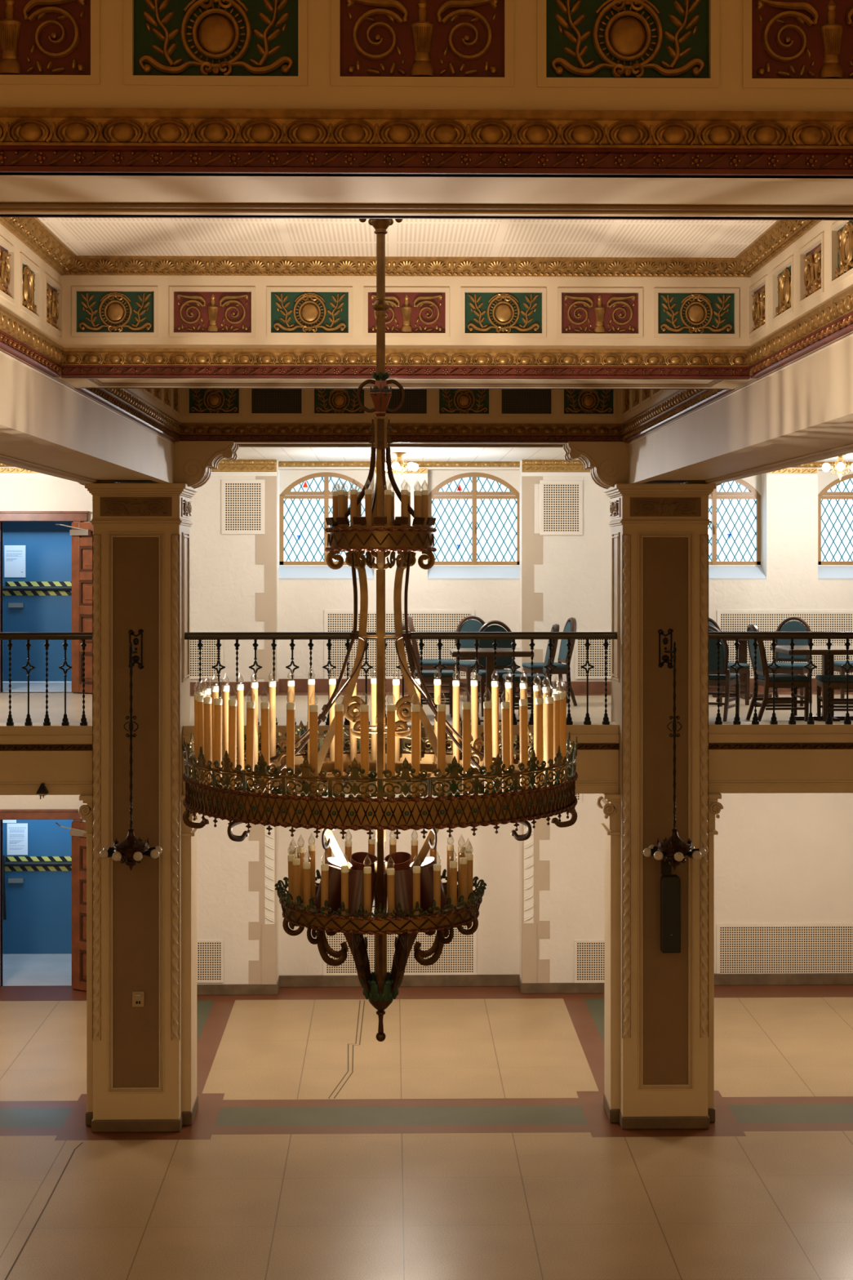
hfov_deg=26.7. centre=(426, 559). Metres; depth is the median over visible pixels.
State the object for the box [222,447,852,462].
ceiling
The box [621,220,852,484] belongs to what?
ceiling beam
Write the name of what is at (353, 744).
candle
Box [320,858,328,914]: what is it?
candle
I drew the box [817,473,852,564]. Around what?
window
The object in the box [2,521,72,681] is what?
door
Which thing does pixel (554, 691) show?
candle
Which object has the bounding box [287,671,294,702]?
candle
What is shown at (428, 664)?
dining chair
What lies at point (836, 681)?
dining chair
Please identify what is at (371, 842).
candle
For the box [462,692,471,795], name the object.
candle
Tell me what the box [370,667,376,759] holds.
candle
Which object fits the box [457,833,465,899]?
candle
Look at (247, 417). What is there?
ceiling beam
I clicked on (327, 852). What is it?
candle
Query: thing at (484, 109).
ceiling beam
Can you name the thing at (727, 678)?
dining chair
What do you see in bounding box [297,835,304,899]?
candle
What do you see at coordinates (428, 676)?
dining chair
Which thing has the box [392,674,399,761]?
candle
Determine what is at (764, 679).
dining chair
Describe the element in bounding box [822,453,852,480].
ceiling light
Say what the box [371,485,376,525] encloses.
candle
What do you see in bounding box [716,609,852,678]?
air vent
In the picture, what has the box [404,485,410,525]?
candle
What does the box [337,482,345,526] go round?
candle
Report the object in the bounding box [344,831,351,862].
candle
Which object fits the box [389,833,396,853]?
candle
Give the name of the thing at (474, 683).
candle
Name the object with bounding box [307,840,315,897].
candle
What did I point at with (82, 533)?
door
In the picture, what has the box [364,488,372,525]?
candle
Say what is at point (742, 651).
dining table
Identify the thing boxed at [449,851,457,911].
candle
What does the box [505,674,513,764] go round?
candle
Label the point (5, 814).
trim
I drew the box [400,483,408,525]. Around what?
candle
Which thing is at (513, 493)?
window
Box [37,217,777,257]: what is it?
ceiling
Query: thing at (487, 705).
candle
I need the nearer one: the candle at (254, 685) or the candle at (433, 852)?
the candle at (433, 852)
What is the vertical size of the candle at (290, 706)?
0.489 m
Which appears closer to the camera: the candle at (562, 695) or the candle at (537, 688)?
the candle at (562, 695)
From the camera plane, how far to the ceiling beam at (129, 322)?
10.97 m
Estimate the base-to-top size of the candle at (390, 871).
0.314 m
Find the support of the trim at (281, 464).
attached to the wall
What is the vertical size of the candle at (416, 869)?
0.314 m
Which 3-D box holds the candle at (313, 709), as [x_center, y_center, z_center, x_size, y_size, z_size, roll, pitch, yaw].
[-0.480,0.798,7.638,0.038,0.489,0.038,0,0,-1]
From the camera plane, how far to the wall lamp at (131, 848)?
16.37 m
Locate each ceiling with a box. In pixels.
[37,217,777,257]
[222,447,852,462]
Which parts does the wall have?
roll molding, roll molding, window sill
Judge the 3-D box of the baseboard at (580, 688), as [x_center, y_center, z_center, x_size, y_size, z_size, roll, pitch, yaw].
[2.631,1.585,22.353,12.899,0.170,0.600,0,0,-1]
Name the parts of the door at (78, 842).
panel molding, panel molding, panel molding, panel molding, panel, panel, panel, panel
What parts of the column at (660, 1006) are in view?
panel, capital panel, panel molding, rope molding, panel, panel molding, capital panel, rope molding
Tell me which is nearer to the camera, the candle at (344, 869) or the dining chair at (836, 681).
the candle at (344, 869)
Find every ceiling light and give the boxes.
[385,452,418,479]
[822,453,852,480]
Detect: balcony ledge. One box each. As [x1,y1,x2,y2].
[0,722,92,795]
[182,721,619,794]
[708,721,852,793]
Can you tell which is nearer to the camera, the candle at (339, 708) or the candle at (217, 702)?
the candle at (339, 708)
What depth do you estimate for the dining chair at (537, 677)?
18.37 m
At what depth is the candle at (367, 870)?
8.02 m
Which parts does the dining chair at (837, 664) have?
leg, seat rail, seat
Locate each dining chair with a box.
[402,622,455,717]
[407,615,456,689]
[455,615,504,702]
[475,620,522,716]
[502,623,559,709]
[522,617,577,706]
[708,617,750,706]
[708,624,740,721]
[746,623,809,721]
[766,616,812,706]
[815,675,852,721]
[834,660,852,698]
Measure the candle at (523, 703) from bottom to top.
0.489 m
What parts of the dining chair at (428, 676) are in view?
frame, leg, seat rail, seat, leg, leg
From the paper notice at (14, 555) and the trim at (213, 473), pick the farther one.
the paper notice at (14, 555)
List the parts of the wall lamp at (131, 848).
globe bulb, globe bulb, hanging rod, globe bulb, globe bulb, globe bulb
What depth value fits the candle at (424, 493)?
8.38 m
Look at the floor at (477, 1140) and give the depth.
16.29 m
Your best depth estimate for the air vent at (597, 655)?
22.23 m
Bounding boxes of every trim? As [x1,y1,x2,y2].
[0,459,817,473]
[0,461,852,467]
[0,471,817,477]
[0,511,89,693]
[0,808,85,988]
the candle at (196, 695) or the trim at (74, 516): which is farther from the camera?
the trim at (74, 516)
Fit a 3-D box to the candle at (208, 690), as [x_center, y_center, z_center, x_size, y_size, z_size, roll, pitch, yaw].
[-1.053,0.797,8.616,0.040,0.489,0.038,0,0,-1]
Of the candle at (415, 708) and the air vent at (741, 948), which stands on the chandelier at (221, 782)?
the candle at (415, 708)
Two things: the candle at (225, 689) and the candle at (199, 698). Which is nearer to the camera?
the candle at (199, 698)
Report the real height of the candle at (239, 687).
0.489 m
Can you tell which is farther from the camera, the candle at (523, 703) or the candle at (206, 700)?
the candle at (206, 700)
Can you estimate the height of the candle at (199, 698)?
0.489 m
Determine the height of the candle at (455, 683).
0.489 m
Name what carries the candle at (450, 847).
on the chandelier at (221, 782)
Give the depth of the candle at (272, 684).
9.07 m
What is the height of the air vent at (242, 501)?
0.674 m
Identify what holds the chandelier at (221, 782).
hanging from the ceiling at (167, 237)
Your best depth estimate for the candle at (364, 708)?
7.58 m
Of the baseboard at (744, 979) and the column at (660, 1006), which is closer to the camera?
the column at (660, 1006)
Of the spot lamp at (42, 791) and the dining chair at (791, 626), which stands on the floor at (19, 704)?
the dining chair at (791, 626)
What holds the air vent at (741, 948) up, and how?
in the wall
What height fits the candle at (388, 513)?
0.302 m
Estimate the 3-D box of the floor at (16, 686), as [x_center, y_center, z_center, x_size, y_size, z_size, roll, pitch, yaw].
[-5.150,1.719,23.562,2.408,0.102,1.890,0,0,-1]
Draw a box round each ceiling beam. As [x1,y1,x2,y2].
[0,0,852,220]
[0,217,181,484]
[57,255,753,389]
[177,388,625,447]
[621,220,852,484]
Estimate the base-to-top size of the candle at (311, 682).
0.489 m
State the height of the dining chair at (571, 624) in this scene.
1.010 m
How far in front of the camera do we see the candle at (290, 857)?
8.37 m
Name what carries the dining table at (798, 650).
on the floor at (19, 704)
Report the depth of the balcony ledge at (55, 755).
17.08 m
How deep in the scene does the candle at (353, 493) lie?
8.26 m
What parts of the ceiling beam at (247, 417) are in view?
panel frame, relief panel, relief panel, panel frame, relief panel, panel frame, red molding, panel frame, relief panel, relief panel, panel frame, relief panel, panel frame, relief panel, panel frame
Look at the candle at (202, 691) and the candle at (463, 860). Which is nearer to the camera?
the candle at (463, 860)
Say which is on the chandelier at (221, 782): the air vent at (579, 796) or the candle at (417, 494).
the candle at (417, 494)
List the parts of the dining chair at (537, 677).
leg, seat, seat rail, leg, backrest, frame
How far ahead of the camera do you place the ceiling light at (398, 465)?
20.59 m
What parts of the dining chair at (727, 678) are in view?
backrest, frame, seat rail, seat, leg, leg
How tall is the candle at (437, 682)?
0.489 m
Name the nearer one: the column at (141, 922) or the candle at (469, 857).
the candle at (469, 857)
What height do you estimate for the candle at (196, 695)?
0.489 m
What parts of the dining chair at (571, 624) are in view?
leg, seat, seat rail, leg, backrest, frame, leg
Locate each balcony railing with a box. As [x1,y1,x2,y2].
[0,631,92,725]
[184,631,617,724]
[708,631,852,724]
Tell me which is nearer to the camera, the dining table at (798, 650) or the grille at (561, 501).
the dining table at (798, 650)
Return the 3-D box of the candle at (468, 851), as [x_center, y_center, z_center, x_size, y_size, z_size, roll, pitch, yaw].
[0.198,1.475,8.515,0.036,0.314,0.036,0,0,-1]
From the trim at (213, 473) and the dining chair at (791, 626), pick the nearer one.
the dining chair at (791, 626)
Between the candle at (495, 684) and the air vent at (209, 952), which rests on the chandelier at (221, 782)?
the candle at (495, 684)
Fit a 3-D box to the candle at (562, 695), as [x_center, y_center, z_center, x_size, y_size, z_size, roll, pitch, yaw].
[0.619,0.795,8.284,0.040,0.489,0.038,0,0,-1]
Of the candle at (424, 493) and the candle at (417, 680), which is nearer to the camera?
the candle at (424, 493)
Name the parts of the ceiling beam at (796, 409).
panel frame, panel frame, panel frame, panel frame, red molding, panel frame, relief panel, crown molding, panel frame, relief panel, red molding, panel frame, relief panel, panel frame, relief panel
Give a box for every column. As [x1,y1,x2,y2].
[78,440,238,1132]
[563,441,724,1128]
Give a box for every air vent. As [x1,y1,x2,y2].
[190,640,222,679]
[196,939,222,982]
[221,479,264,533]
[322,924,476,975]
[324,609,475,679]
[539,480,582,535]
[574,939,604,982]
[575,639,611,679]
[575,793,582,802]
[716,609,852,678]
[716,922,852,973]
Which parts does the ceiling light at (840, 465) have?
lit globe, lit globe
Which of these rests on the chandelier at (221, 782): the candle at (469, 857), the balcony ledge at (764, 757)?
the candle at (469, 857)
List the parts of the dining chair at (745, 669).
backrest, frame, leg, seat, seat rail, leg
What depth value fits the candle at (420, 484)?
8.55 m
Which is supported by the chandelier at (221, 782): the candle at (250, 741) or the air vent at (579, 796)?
the candle at (250, 741)
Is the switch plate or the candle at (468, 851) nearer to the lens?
the candle at (468, 851)
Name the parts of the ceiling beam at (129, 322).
relief panel, panel frame, panel frame, relief panel, relief panel, panel frame, red molding, crown molding, red molding, relief panel, panel frame, panel frame, relief panel, relief panel, panel frame, relief panel, panel frame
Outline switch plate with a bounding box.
[132,991,144,1006]
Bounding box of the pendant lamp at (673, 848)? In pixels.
[643,628,706,871]
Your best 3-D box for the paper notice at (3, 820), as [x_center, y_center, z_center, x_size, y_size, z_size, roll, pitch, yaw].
[-5.793,3.421,24.385,0.441,0.312,0.005,0,0,-1]
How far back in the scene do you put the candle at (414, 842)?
8.82 m
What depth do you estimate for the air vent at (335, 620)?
22.59 m
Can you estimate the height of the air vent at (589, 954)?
0.534 m
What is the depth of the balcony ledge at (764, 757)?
17.21 m
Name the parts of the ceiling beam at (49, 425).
relief panel, panel frame, relief panel, panel frame, red molding, crown molding, relief panel, panel frame, red molding, panel frame, panel frame, panel frame, panel frame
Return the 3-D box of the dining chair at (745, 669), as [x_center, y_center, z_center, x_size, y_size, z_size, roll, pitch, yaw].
[3.376,1.170,20.709,0.452,1.010,0.576,0,0,-31]
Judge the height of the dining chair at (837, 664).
1.010 m
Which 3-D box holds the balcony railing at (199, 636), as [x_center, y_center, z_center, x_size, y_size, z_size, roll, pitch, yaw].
[-0.241,1.141,17.218,4.182,0.889,0.100,0,0,-1]
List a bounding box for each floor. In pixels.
[0,692,852,722]
[0,953,852,1279]
[2,681,71,692]
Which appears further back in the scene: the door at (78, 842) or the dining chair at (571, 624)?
the door at (78, 842)
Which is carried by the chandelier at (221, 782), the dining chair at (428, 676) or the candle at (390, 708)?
the candle at (390, 708)
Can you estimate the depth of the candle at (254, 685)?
8.99 m
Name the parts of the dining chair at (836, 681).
leg, leg, seat, seat rail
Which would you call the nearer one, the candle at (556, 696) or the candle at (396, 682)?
the candle at (556, 696)
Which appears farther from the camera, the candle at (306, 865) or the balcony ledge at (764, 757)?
the balcony ledge at (764, 757)
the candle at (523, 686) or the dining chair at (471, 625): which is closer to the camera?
the candle at (523, 686)
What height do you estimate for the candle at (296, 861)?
0.314 m
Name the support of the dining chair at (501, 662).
on the floor at (19, 704)
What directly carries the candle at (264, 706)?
on the chandelier at (221, 782)
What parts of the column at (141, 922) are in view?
rope molding, capital panel, panel, panel molding, rope molding, panel molding, capital panel, panel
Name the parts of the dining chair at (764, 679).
leg, backrest, frame, leg, seat rail, seat, leg, leg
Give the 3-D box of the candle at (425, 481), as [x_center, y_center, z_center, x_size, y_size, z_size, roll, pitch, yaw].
[-0.007,-0.226,8.485,0.034,0.302,0.034,0,0,-1]
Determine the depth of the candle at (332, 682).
9.24 m
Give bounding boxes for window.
[279,471,373,564]
[427,472,519,564]
[707,479,760,564]
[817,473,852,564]
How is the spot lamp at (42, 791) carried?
attached to the balcony ledge at (55, 755)
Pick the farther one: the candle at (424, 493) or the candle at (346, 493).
the candle at (346, 493)
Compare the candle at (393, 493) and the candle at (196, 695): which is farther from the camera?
the candle at (393, 493)
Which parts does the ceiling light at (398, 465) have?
lit globe, lit globe, lit globe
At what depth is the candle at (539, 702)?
7.97 m
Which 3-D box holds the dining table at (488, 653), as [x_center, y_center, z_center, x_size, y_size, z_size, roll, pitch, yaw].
[0.657,1.292,18.215,0.816,0.755,0.720,0,0,-1]
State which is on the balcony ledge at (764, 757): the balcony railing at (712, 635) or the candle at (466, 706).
the balcony railing at (712, 635)
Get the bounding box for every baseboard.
[190,678,852,696]
[196,973,852,995]
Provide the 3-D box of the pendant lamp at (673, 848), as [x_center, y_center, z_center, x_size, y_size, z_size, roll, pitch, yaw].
[2.310,1.755,16.567,0.542,2.205,0.718,0,0,21]
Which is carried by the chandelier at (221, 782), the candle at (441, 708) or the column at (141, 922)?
the candle at (441, 708)
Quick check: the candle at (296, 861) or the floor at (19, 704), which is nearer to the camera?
the candle at (296, 861)
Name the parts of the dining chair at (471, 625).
leg, seat, leg, backrest, frame, seat rail, leg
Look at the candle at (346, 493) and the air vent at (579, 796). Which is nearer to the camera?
the candle at (346, 493)
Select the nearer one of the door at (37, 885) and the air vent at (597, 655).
the air vent at (597, 655)
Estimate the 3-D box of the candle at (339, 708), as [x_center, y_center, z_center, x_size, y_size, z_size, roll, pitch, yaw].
[-0.371,0.793,7.607,0.038,0.489,0.040,0,0,-1]
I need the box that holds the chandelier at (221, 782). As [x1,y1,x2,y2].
[182,218,577,1041]
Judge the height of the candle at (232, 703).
0.489 m
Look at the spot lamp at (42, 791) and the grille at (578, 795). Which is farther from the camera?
the grille at (578, 795)
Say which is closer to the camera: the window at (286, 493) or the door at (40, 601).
the window at (286, 493)
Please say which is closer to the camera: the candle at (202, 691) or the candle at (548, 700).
the candle at (548, 700)
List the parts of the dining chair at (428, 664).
frame, leg, seat rail, seat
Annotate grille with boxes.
[543,484,578,531]
[575,793,580,799]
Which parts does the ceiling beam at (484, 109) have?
relief panel, panel frame, panel frame, relief panel, panel frame, relief panel, red molding, red molding, relief panel, panel frame, panel frame, relief panel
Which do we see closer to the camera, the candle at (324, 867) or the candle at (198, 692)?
the candle at (324, 867)
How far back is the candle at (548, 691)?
8.72 m
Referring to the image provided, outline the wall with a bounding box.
[0,460,852,987]
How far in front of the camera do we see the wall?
22.57 m
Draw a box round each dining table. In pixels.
[449,648,533,721]
[711,639,773,699]
[770,645,852,721]
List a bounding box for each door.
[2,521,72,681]
[2,819,72,954]
[55,522,93,693]
[55,821,86,991]
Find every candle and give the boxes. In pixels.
[194,681,201,755]
[194,683,202,779]
[196,681,204,782]
[198,679,206,697]
[203,676,210,697]
[203,685,212,785]
[210,676,218,768]
[213,692,222,787]
[222,675,229,769]
[227,687,236,790]
[235,671,244,769]
[245,686,254,792]
[250,671,257,767]
[260,692,270,793]
[268,670,275,761]
[285,692,295,795]
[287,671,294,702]
[287,844,295,906]
[288,837,296,857]
[292,849,300,909]
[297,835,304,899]
[302,850,311,911]
[306,673,315,761]
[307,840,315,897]
[309,693,318,796]
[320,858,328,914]
[324,841,331,863]
[328,670,336,761]
[332,483,339,526]
[334,692,343,798]
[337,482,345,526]
[341,483,348,525]
[341,853,348,915]
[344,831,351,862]
[349,666,356,760]
[350,482,357,525]
[354,484,361,525]
[360,696,368,797]
[363,856,371,917]
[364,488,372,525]
[368,829,375,854]
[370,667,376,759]
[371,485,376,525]
[384,480,391,525]
[386,694,395,798]
[386,862,395,917]
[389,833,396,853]
[391,491,394,525]
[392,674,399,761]
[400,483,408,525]
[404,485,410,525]
[410,833,417,862]
[411,692,420,796]
[413,483,421,526]
[413,670,421,760]
[413,856,420,915]
[414,484,422,516]
[421,482,428,526]
[425,480,428,526]
[430,840,436,862]
[433,853,440,913]
[434,677,441,761]
[436,697,446,796]
[446,838,453,897]
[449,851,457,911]
[452,668,459,763]
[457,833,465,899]
[459,846,467,908]
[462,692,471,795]
[464,839,471,857]
[466,840,473,906]
[471,670,478,761]
[483,695,493,793]
[491,671,499,761]
[501,695,510,792]
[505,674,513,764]
[519,689,528,789]
[520,676,527,699]
[533,680,541,750]
[534,688,543,787]
[542,675,550,773]
[545,685,553,786]
[551,682,560,784]
[552,678,559,693]
[556,680,564,782]
[558,677,566,768]
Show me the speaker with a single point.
(670, 884)
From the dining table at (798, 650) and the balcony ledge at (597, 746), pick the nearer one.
the balcony ledge at (597, 746)
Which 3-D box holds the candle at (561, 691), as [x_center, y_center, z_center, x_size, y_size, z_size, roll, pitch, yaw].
[0.636,0.794,8.394,0.038,0.489,0.041,0,0,-1]
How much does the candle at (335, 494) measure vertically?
0.302 m
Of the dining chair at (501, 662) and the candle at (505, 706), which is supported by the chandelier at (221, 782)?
the candle at (505, 706)
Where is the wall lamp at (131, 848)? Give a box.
[99,629,162,871]
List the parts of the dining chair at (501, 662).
leg, leg, seat rail, frame, backrest, seat, leg, leg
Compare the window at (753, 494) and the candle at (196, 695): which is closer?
the candle at (196, 695)
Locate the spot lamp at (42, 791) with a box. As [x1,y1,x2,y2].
[35,782,48,799]
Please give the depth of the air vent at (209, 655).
22.14 m
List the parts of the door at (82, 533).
panel molding, panel molding, panel molding, panel molding, panel, panel, panel, panel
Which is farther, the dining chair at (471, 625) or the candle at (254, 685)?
the dining chair at (471, 625)
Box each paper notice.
[2,819,16,822]
[4,545,25,577]
[6,823,27,854]
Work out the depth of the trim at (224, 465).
22.18 m
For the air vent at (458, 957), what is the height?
0.673 m
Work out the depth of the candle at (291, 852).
8.48 m
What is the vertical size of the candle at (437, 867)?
0.314 m
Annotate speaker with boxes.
[660,860,680,952]
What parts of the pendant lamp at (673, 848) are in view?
globe bulb, globe bulb, hanging rod, globe bulb, globe bulb, globe bulb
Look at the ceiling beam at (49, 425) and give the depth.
10.92 m
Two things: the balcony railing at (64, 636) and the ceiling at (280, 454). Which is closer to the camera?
the balcony railing at (64, 636)
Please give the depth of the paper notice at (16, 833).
24.39 m
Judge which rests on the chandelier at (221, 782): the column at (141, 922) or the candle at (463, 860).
the candle at (463, 860)
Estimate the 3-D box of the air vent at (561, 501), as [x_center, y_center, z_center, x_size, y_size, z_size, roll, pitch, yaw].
[1.668,-0.640,22.228,0.529,0.683,0.014,0,0,-1]
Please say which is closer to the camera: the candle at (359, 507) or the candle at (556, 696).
the candle at (556, 696)
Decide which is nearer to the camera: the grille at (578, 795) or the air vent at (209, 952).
the air vent at (209, 952)
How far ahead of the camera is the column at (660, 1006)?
16.94 m
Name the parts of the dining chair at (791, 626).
leg, seat rail, seat, backrest, frame, leg, leg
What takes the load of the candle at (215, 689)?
on the chandelier at (221, 782)

